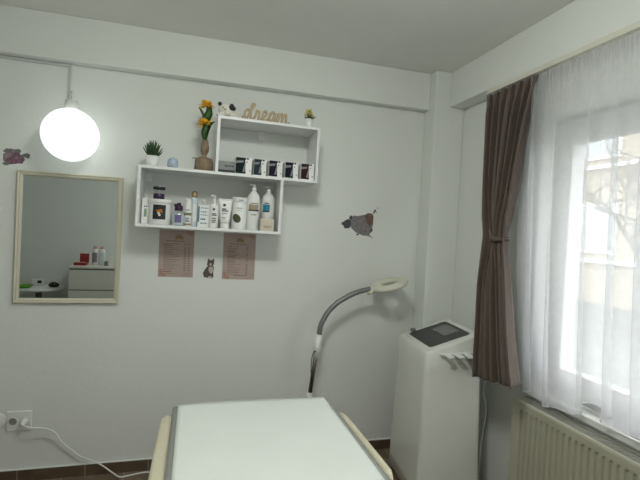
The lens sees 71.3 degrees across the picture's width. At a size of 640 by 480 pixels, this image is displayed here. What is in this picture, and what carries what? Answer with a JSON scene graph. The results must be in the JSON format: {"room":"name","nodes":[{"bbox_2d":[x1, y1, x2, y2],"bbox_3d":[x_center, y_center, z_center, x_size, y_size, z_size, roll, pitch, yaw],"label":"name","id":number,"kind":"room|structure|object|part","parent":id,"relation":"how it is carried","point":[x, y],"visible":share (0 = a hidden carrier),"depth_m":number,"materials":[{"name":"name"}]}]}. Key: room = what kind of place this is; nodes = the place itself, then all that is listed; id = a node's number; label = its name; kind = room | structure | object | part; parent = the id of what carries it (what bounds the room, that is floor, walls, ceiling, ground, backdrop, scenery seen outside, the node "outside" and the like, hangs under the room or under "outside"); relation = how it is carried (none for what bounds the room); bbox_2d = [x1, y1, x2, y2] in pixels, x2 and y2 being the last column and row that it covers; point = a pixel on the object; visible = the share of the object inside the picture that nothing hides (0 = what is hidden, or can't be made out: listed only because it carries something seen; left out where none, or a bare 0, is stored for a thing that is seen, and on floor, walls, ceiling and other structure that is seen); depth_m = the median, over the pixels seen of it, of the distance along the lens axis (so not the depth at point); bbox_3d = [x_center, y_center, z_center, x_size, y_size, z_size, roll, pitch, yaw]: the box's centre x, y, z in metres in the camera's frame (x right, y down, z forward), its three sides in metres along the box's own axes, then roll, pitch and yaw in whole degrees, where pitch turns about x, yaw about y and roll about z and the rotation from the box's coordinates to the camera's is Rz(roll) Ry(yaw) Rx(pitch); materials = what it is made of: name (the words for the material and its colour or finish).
{"room":"beauty treatment room","nodes":[
{"label":"beauty treatment room","id":0,"kind":"room"},
{"bbox_2d":[0,58,424,469],"bbox_3d":[-0.870,0.091,2.804,4.100,2.604,0.200,3,1,-16],"label":"wall","id":1,"kind":"structure","parent":0,"point":[104,378],"depth_m":2.74,"materials":[{"name":"paint"}]},
{"bbox_2d":[0,413,6,427],"bbox_3d":[-1.782,1.003,2.472,0.084,0.084,0.011,3,1,-16],"label":"cover","id":2,"kind":"object","parent":1,"relation":"attached to","point":[3,418],"visible":1,"depth_m":2.47,"materials":[{"name":"white plastic"}]},
{"bbox_2d":[3,148,29,164],"bbox_3d":[-1.670,-0.454,2.454,0.132,0.096,0.002,3,1,-16],"label":"decal","id":3,"kind":"object","parent":1,"relation":"attached to","point":[11,156],"visible":1,"depth_m":2.45,"materials":[{"name":"pink"}]},
{"bbox_2d":[6,410,31,430],"bbox_3d":[-1.683,1.012,2.498,0.124,0.110,0.016,3,1,-16],"label":"double socket","id":4,"kind":"object","parent":1,"relation":"attached to","point":[13,417],"visible":0.91,"depth_m":2.49,"materials":[{"name":"white plastic"}]},
{"bbox_2d":[0,55,71,98],"bbox_3d":[-1.986,-0.885,2.345,1.217,0.257,0.012,3,1,-16],"label":"duct","id":5,"kind":"object","parent":1,"relation":"attached to","point":[1,56],"visible":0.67,"depth_m":2.47,"materials":[{"name":"white plastic"}]},
{"bbox_2d":[40,91,99,161],"bbox_3d":[-1.324,-0.619,2.372,0.278,0.400,0.278,3,1,8],"label":"globe lamp","id":6,"kind":"object","parent":5,"relation":"hanging from","point":[68,133],"visible":1,"depth_m":2.28,"materials":[{"name":"white glass"}]},
{"bbox_2d":[12,169,123,303],"bbox_3d":[-1.418,-0.007,2.528,0.539,0.735,0.028,3,1,-16],"label":"wall mirror","id":7,"kind":"object","parent":1,"relation":"attached to","point":[68,227],"visible":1,"depth_m":2.53,"materials":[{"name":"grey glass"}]},
{"bbox_2d":[158,229,194,276],"bbox_3d":[-0.869,0.083,2.699,0.202,0.286,0.002,3,1,-16],"label":"list","id":8,"kind":"object","parent":1,"relation":"attached to","point":[176,247],"visible":1,"depth_m":2.70,"materials":[{"name":"paper"}]},
{"bbox_2d":[0,438,390,479],"bbox_3d":[-1.037,1.355,2.693,3.428,0.067,0.012,3,1,-16],"label":"baseboard","id":9,"kind":"structure","parent":1,"relation":"attached to","point":[138,465],"depth_m":2.59,"materials":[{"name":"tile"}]},
{"bbox_2d":[203,258,213,277],"bbox_3d":[-0.687,0.174,2.753,0.066,0.124,0.003,3,1,-16],"label":"decal","id":10,"kind":"object","parent":1,"relation":"attached to","point":[208,272],"visible":1,"depth_m":2.75},
{"bbox_2d":[0,4,430,111],"bbox_3d":[-0.903,-1.087,2.613,3.428,0.246,0.066,3,1,-16],"label":"ceiling beam","id":11,"kind":"structure","parent":1,"relation":"attached to","point":[24,32],"depth_m":2.64,"materials":[{"name":"paint"}]},
{"bbox_2d":[135,115,320,234],"bbox_3d":[-0.530,-0.375,2.648,1.000,0.649,0.249,3,1,-16],"label":"wall shelf","id":12,"kind":"object","parent":1,"relation":"attached to","point":[145,172],"visible":0.98,"depth_m":2.61,"materials":[{"name":"white laminate"}]},
{"bbox_3d":[-1.012,-0.244,2.518,0.016,0.302,0.249,3,1,-16],"label":"panel","id":13,"kind":"part","parent":12,"relation":"part of","materials":[{"name":"white laminate"}]},
{"bbox_2d":[141,198,149,223],"bbox_3d":[-0.980,-0.163,2.504,0.034,0.145,0.050,3,1,-16],"label":"carton","id":14,"kind":"object","parent":12,"relation":"on","point":[144,214],"visible":0.93,"depth_m":2.48,"materials":[{"name":"white cardboard"}]},
{"bbox_2d":[143,140,162,165],"bbox_3d":[-0.922,-0.479,2.461,0.103,0.148,0.106,3,1,-16],"label":"potted succulent","id":15,"kind":"object","parent":12,"relation":"on","point":[153,153],"visible":0.98,"depth_m":2.44,"materials":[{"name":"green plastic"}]},
{"bbox_2d":[146,155,159,165],"bbox_3d":[-0.925,-0.434,2.463,0.072,0.058,0.072,3,1,-16],"label":"pot","id":16,"kind":"object","parent":15,"relation":"attached to","point":[153,160],"depth_m":2.43,"materials":[{"name":"white ceramic"}]},
{"bbox_2d":[148,199,172,224],"bbox_3d":[-0.900,-0.157,2.511,0.136,0.142,0.136,3,1,-16],"label":"tub","id":17,"kind":"object","parent":12,"relation":"on","point":[159,210],"visible":0.99,"depth_m":2.46,"materials":[{"name":"white plastic"}]},
{"bbox_2d":[153,186,165,198],"bbox_3d":[-0.903,-0.267,2.506,0.066,0.076,0.066,3,1,-16],"label":"jar","id":18,"kind":"object","parent":17,"relation":"on","point":[155,195],"visible":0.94,"depth_m":2.48,"materials":[{"name":"purple plastic"}]},
{"bbox_2d":[167,158,177,167],"bbox_3d":[-0.815,-0.430,2.470,0.058,0.062,0.057,3,1,-16],"label":"candle","id":19,"kind":"object","parent":12,"relation":"on","point":[172,162],"visible":0.87,"depth_m":2.45,"materials":[{"name":"wax"}]},
{"bbox_2d":[172,203,183,225],"bbox_3d":[-0.802,-0.145,2.529,0.072,0.130,0.073,3,1,-16],"label":"bottle","id":20,"kind":"object","parent":12,"relation":"on","point":[177,218],"visible":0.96,"depth_m":2.50,"materials":[{"name":"clear plastic"}]},
{"bbox_2d":[184,199,191,225],"bbox_3d":[-0.750,-0.155,2.533,0.041,0.156,0.041,3,1,-16],"label":"bottle","id":21,"kind":"object","parent":12,"relation":"on","point":[188,203],"visible":0.96,"depth_m":2.52,"materials":[{"name":"white plastic"}]},
{"bbox_2d":[191,191,197,226],"bbox_3d":[-0.728,-0.180,2.579,0.044,0.205,0.045,3,1,-16],"label":"bottle","id":22,"kind":"object","parent":12,"relation":"on","point":[194,198],"visible":0.93,"depth_m":2.56,"materials":[{"name":"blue plastic"}]},
{"bbox_2d":[192,99,214,170],"bbox_3d":[-0.654,-0.590,2.530,0.118,0.399,0.117,4,2,42],"label":"bouquet","id":23,"kind":"object","parent":12,"relation":"on","point":[203,162],"visible":0.99,"depth_m":2.51,"materials":[{"name":"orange plant"}]},
{"bbox_2d":[197,204,209,227],"bbox_3d":[-0.674,-0.139,2.578,0.063,0.130,0.046,3,1,-16],"label":"carton","id":24,"kind":"object","parent":12,"relation":"on","point":[203,210],"visible":0.98,"depth_m":2.56,"materials":[{"name":"white cardboard"}]},
{"bbox_3d":[-0.647,-0.065,2.627,0.796,0.016,0.249,3,1,-16],"label":"panel","id":25,"kind":"part","parent":12,"relation":"part of","materials":[{"name":"white laminate"}]},
{"bbox_2d":[208,195,218,227],"bbox_3d":[-0.611,-0.165,2.571,0.052,0.190,0.053,3,1,-16],"label":"pump bottle","id":26,"kind":"object","parent":12,"relation":"on","point":[214,209],"visible":0.99,"depth_m":2.55,"materials":[{"name":"plastic"}]},
{"bbox_3d":[-0.606,-0.539,2.621,0.016,0.299,0.249,3,1,-16],"label":"panel","id":27,"kind":"part","parent":12,"relation":"part of","materials":[{"name":"white laminate"}]},
{"bbox_2d":[219,199,232,228],"bbox_3d":[-0.549,-0.152,2.584,0.054,0.172,0.059,4,2,33],"label":"tube","id":28,"kind":"object","parent":12,"relation":"on","point":[225,205],"visible":0.93,"depth_m":2.57,"materials":[{"name":"plastic"}]},
{"bbox_2d":[218,161,234,172],"bbox_3d":[-0.549,-0.418,2.600,0.100,0.066,0.110,3,1,-16],"label":"box","id":29,"kind":"object","parent":12,"relation":"on","point":[223,166],"visible":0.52,"depth_m":2.55,"materials":[{"name":"grey cardboard"}]},
{"bbox_2d":[216,102,238,116],"bbox_3d":[-0.530,-0.743,2.567,0.132,0.089,0.103,3,1,-16],"label":"animal","id":30,"kind":"object","parent":12,"relation":"on","point":[224,109],"visible":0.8,"depth_m":2.54},
{"bbox_3d":[-0.530,-0.377,2.648,1.000,0.016,0.249,3,1,-16],"label":"panel","id":31,"kind":"part","parent":12,"relation":"part of","materials":[{"name":"white laminate"}]},
{"bbox_2d":[231,197,247,229],"bbox_3d":[-0.476,-0.156,2.630,0.094,0.186,0.095,3,1,-16],"label":"canister","id":32,"kind":"object","parent":12,"relation":"on","point":[239,204],"visible":0.98,"depth_m":2.59,"materials":[{"name":"white plastic"}]},
{"bbox_2d":[233,214,240,222],"bbox_3d":[-0.484,-0.126,2.589,0.048,0.051,0.008,3,1,7],"label":"print","id":33,"kind":"object","parent":32,"relation":"attached to","point":[236,217],"depth_m":2.59,"materials":[{"name":"green paper"}]},
{"bbox_2d":[234,157,251,174],"bbox_3d":[-0.453,-0.428,2.613,0.092,0.096,0.121,3,1,-16],"label":"carton","id":34,"kind":"object","parent":12,"relation":"on","point":[243,165],"visible":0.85,"depth_m":2.56,"materials":[{"name":"white cardboard"}]},
{"bbox_2d":[235,158,245,173],"bbox_3d":[-0.453,-0.425,2.551,0.058,0.088,0.001,3,1,-16],"label":"print","id":35,"kind":"object","parent":34,"relation":"attached to","point":[240,163],"depth_m":2.55},
{"bbox_2d":[246,184,259,229],"bbox_3d":[-0.395,-0.193,2.641,0.074,0.269,0.075,3,1,-16],"label":"pump bottle","id":36,"kind":"object","parent":12,"relation":"on","point":[253,205],"visible":0.99,"depth_m":2.61,"materials":[{"name":"white plastic"}]},
{"bbox_2d":[251,158,266,175],"bbox_3d":[-0.363,-0.423,2.639,0.072,0.096,0.121,3,1,-16],"label":"carton","id":37,"kind":"object","parent":12,"relation":"on","point":[258,165],"visible":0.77,"depth_m":2.58,"materials":[{"name":"white cardboard"}]},
{"bbox_2d":[254,159,261,174],"bbox_3d":[-0.359,-0.420,2.578,0.045,0.087,0.001,3,1,-16],"label":"print","id":38,"kind":"object","parent":37,"relation":"attached to","point":[257,162],"depth_m":2.58},
{"bbox_2d":[242,103,289,123],"bbox_3d":[-0.310,-0.737,2.597,0.283,0.101,0.016,3,1,-16],"label":"word sign","id":39,"kind":"object","parent":12,"relation":"on","point":[274,119],"visible":0.9,"depth_m":2.59,"materials":[{"name":"brown wood"}]},
{"bbox_2d":[259,218,273,230],"bbox_3d":[-0.314,-0.089,2.634,0.080,0.072,0.036,3,1,-16],"label":"carton","id":40,"kind":"object","parent":12,"relation":"on","point":[265,224],"visible":0.96,"depth_m":2.62,"materials":[{"name":"beige cardboard"}]},
{"bbox_2d":[261,186,274,218],"bbox_3d":[-0.316,-0.189,2.700,0.078,0.269,0.079,3,1,-16],"label":"pump bottle","id":41,"kind":"object","parent":40,"relation":"on","point":[268,201],"visible":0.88,"depth_m":2.67,"materials":[{"name":"white plastic"}]},
{"bbox_3d":[-0.317,-0.681,2.697,0.597,0.016,0.249,3,1,-16],"label":"panel","id":42,"kind":"part","parent":12,"relation":"part of","materials":[{"name":"white laminate"}]},
{"bbox_2d":[266,160,282,176],"bbox_3d":[-0.275,-0.418,2.663,0.079,0.096,0.121,3,1,-16],"label":"carton","id":43,"kind":"object","parent":12,"relation":"on","point":[273,168],"visible":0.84,"depth_m":2.61,"materials":[{"name":"white cardboard"}]},
{"bbox_2d":[269,161,276,176],"bbox_3d":[-0.273,-0.415,2.602,0.050,0.087,0.001,3,1,-16],"label":"print","id":44,"kind":"object","parent":43,"relation":"attached to","point":[272,164],"depth_m":2.60},
{"bbox_3d":[-0.263,-0.203,2.730,0.016,0.302,0.249,3,1,-16],"label":"panel","id":45,"kind":"part","parent":12,"relation":"part of","materials":[{"name":"white laminate"}]},
{"bbox_2d":[282,162,297,178],"bbox_3d":[-0.183,-0.413,2.690,0.078,0.096,0.121,3,1,-16],"label":"carton","id":46,"kind":"object","parent":12,"relation":"on","point":[289,169],"visible":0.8,"depth_m":2.63,"materials":[{"name":"white cardboard"}]},
{"bbox_2d":[285,163,292,177],"bbox_3d":[-0.181,-0.410,2.629,0.049,0.087,0.001,3,1,-16],"label":"print","id":47,"kind":"object","parent":46,"relation":"attached to","point":[288,166],"depth_m":2.63},
{"bbox_2d":[298,163,313,179],"bbox_3d":[-0.091,-0.408,2.713,0.079,0.096,0.121,3,1,-16],"label":"carton","id":48,"kind":"object","parent":12,"relation":"on","point":[305,171],"visible":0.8,"depth_m":2.66,"materials":[{"name":"white cardboard"}]},
{"bbox_2d":[301,164,308,179],"bbox_3d":[-0.088,-0.405,2.652,0.050,0.087,0.001,3,1,-16],"label":"print","id":49,"kind":"object","parent":48,"relation":"attached to","point":[304,167],"depth_m":2.65},
{"bbox_2d":[304,109,314,126],"bbox_3d":[-0.066,-0.729,2.670,0.070,0.111,0.056,2,2,-43],"label":"potted flower","id":50,"kind":"object","parent":12,"relation":"on","point":[308,120],"visible":0.99,"depth_m":2.66,"materials":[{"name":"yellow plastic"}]},
{"bbox_3d":[-0.069,-0.698,2.673,0.051,0.049,0.051,3,1,-16],"label":"pot","id":51,"kind":"part","parent":50,"relation":"part of","materials":[{"name":"white ceramic"}]},
{"bbox_3d":[-0.047,-0.508,2.779,0.016,0.299,0.249,3,1,-16],"label":"panel","id":52,"kind":"part","parent":12,"relation":"part of","materials":[{"name":"white laminate"}]},
{"bbox_2d":[222,233,255,279],"bbox_3d":[-0.507,0.104,2.802,0.200,0.290,0.002,3,1,-16],"label":"list","id":53,"kind":"object","parent":1,"relation":"attached to","point":[238,249],"visible":1,"depth_m":2.80,"materials":[{"name":"paper"}]},
{"bbox_2d":[341,210,376,237],"bbox_3d":[0.270,-0.121,3.012,0.264,0.211,0.002,3,1,-16],"label":"wall decal","id":54,"kind":"object","parent":1,"relation":"attached to","point":[363,224],"visible":1,"depth_m":3.02},
{"bbox_2d":[49,449,399,479],"bbox_3d":[-0.514,1.522,1.315,4.100,0.150,3.360,3,1,-16],"label":"floor","id":55,"kind":"structure","parent":0,"point":[384,453],"depth_m":2.62,"materials":[{"name":"tile"}]},
{"bbox_2d":[19,418,149,477],"bbox_3d":[-1.026,1.211,2.445,1.265,0.367,0.420,3,1,20],"label":"power cable","id":56,"kind":"object","parent":55,"relation":"on","point":[24,421],"visible":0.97,"depth_m":2.54,"materials":[{"name":"white plastic"}]},
{"bbox_2d":[148,412,393,479],"bbox_3d":[-0.104,1.118,1.276,0.808,0.700,1.592,3,1,-16],"label":"bed","id":57,"kind":"object","parent":55,"relation":"on","point":[158,464],"visible":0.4,"depth_m":1.61,"materials":[{"name":"beige plastic"}]},
{"bbox_3d":[-0.562,0.765,1.577,0.060,0.042,0.685,3,1,-16],"label":"armrest","id":58,"kind":"part","parent":57,"relation":"part of","materials":[{"name":"beige plastic"}]},
{"bbox_2d":[164,399,389,479],"bbox_3d":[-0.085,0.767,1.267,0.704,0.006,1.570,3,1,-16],"label":"mattress","id":59,"kind":"object","parent":57,"relation":"on","point":[169,462],"visible":0.07,"depth_m":1.63,"materials":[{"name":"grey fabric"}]},
{"bbox_2d":[171,397,384,479],"bbox_3d":[-0.092,0.755,1.278,0.652,0.012,1.555,3,1,-16],"label":"sheet","id":60,"kind":"object","parent":59,"relation":"on","point":[271,438],"visible":1,"depth_m":1.61,"materials":[{"name":"white fabric"}]},
{"bbox_3d":[0.167,0.799,1.762,0.033,0.042,0.555,3,1,-16],"label":"armrest","id":61,"kind":"part","parent":57,"relation":"part of","materials":[{"name":"beige plastic"}]},
{"bbox_2d":[306,277,407,397],"bbox_3d":[0.165,0.838,2.837,0.767,1.219,0.300,3,1,-16],"label":"lamp","id":62,"kind":"object","parent":55,"relation":"on","point":[396,283],"visible":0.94,"depth_m":2.79,"materials":[{"name":"white plastic"}]},
{"bbox_3d":[-0.046,0.815,2.756,0.033,0.266,0.015,2,2,-33],"label":"lamp cord","id":63,"kind":"part","parent":62,"relation":"part of","materials":[{"name":"black plastic"}]},
{"bbox_2d":[389,319,479,479],"bbox_3d":[0.684,0.993,2.649,0.367,0.971,0.519,3,1,-10],"label":"machine","id":64,"kind":"object","parent":55,"relation":"on","point":[435,428],"visible":0.92,"depth_m":2.46,"materials":[{"name":"white plastic"}]},
{"bbox_3d":[0.703,0.559,2.659,0.239,0.087,0.329,3,1,-10],"label":"control panel","id":65,"kind":"part","parent":64,"relation":"part of","materials":[{"name":"black plastic"}]},
{"bbox_2d":[0,0,574,73],"bbox_3d":[-0.371,-1.228,1.254,4.100,0.150,3.360,3,1,-16],"label":"ceiling","id":66,"kind":"structure","parent":0,"point":[424,36],"depth_m":2.38,"materials":[{"name":"paint"}]},
{"bbox_2d":[413,71,463,328],"bbox_3d":[0.801,0.171,3.097,0.222,2.604,0.145,3,1,-16],"label":"pillar","id":67,"kind":"structure","parent":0,"point":[443,123],"depth_m":3.02,"materials":[{"name":"paint"}]},
{"bbox_2d":[452,35,639,479],"bbox_3d":[1.379,0.230,1.799,0.190,2.604,2.960,3,1,-16],"label":"wall","id":68,"kind":"structure","parent":0,"point":[495,447],"depth_m":2.74,"materials":[{"name":"paint"}]},
{"bbox_2d":[477,380,486,479],"bbox_3d":[0.965,0.999,2.626,0.026,0.970,0.041,3,1,12],"label":"cord","id":69,"kind":"object","parent":68,"relation":"attached to","point":[484,380],"visible":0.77,"depth_m":2.63,"materials":[{"name":"white plastic"}]},
{"bbox_2d":[450,0,639,108],"bbox_3d":[1.316,-0.958,1.662,0.111,0.232,2.815,3,1,-16],"label":"beam","id":70,"kind":"structure","parent":68,"relation":"attached to","point":[580,23],"depth_m":2.21,"materials":[{"name":"paint"}]},
{"bbox_2d":[486,20,639,94],"bbox_3d":[1.287,-0.825,1.545,0.030,0.031,2.235,3,1,-16],"label":"rail","id":71,"kind":"object","parent":68,"relation":"attached to","point":[635,27],"visible":0.89,"depth_m":2.02,"materials":[{"name":"white plastic"}]},
{"bbox_2d":[472,74,538,388],"bbox_3d":[0.939,-0.051,2.360,0.187,1.572,0.565,3,1,-16],"label":"drape","id":72,"kind":"object","parent":71,"relation":"hanging from","point":[508,111],"visible":1,"depth_m":2.31,"materials":[{"name":"brown fabric"}]},
{"bbox_2d":[516,32,639,439],"bbox_3d":[1.273,0.015,1.598,0.112,1.637,1.657,3,1,-15],"label":"sheer curtain","id":73,"kind":"object","parent":71,"relation":"hanging from","point":[570,106],"visible":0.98,"depth_m":1.98,"materials":[{"name":"white fabric"}]},
{"bbox_2d":[508,396,639,479],"bbox_3d":[1.214,1.128,1.710,0.098,0.578,1.317,3,1,-16],"label":"radiator","id":74,"kind":"object","parent":68,"relation":"attached to","point":[545,444],"visible":0.99,"depth_m":2.04,"materials":[{"name":"metal"}]},
{"bbox_2d":[526,103,639,450],"bbox_3d":[1.401,0.122,1.614,0.158,1.430,1.540,3,1,-16],"label":"window","id":75,"kind":"structure","parent":68,"relation":"in","point":[588,416],"depth_m":2.18,"materials":[{"name":"plastic"}]},
{"bbox_3d":[1.336,0.817,1.621,0.098,0.035,1.540,3,1,-16],"label":"sill","id":76,"kind":"part","parent":75,"relation":"part of","materials":[{"name":"grey stone"}]},
{"label":"outside","id":77,"kind":"structure","parent":0,"visible":0},
{"bbox_2d":[581,301,618,385],"bbox_3d":[28.318,3.189,13.271,58.060,0.380,70.000,3,1,-16],"label":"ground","id":78,"kind":"structure","parent":77,"point":[586,305],"depth_m":8.61,"materials":[{"name":"white"}]},
{"bbox_2d":[583,136,623,307],"bbox_3d":[10.609,-3.451,14.287,4.140,11.000,26.000,3,1,-16],"label":"apartment building","id":79,"kind":"structure","parent":78,"relation":"on","point":[592,152],"depth_m":13.95,"materials":[{"name":"beige concrete"}]},
{"bbox_3d":[8.531,-0.367,13.744,0.040,1.350,1.040,3,1,-16],"label":"pane","id":80,"kind":"part","parent":79,"relation":"part of","materials":[{"name":"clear glass"}]},
{"bbox_3d":[8.681,-3.263,13.680,0.040,1.350,1.040,3,1,-16],"label":"pane","id":81,"kind":"part","parent":79,"relation":"part of","materials":[{"name":"clear glass"}]},
{"bbox_2d":[587,149,623,226],"bbox_3d":[6.654,-0.552,8.838,4.138,5.058,4.766,2,2,-39],"label":"bare tree","id":82,"kind":"object","parent":78,"relation":"on","point":[618,222],"visible":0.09,"depth_m":9.02,"materials":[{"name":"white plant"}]}
]}

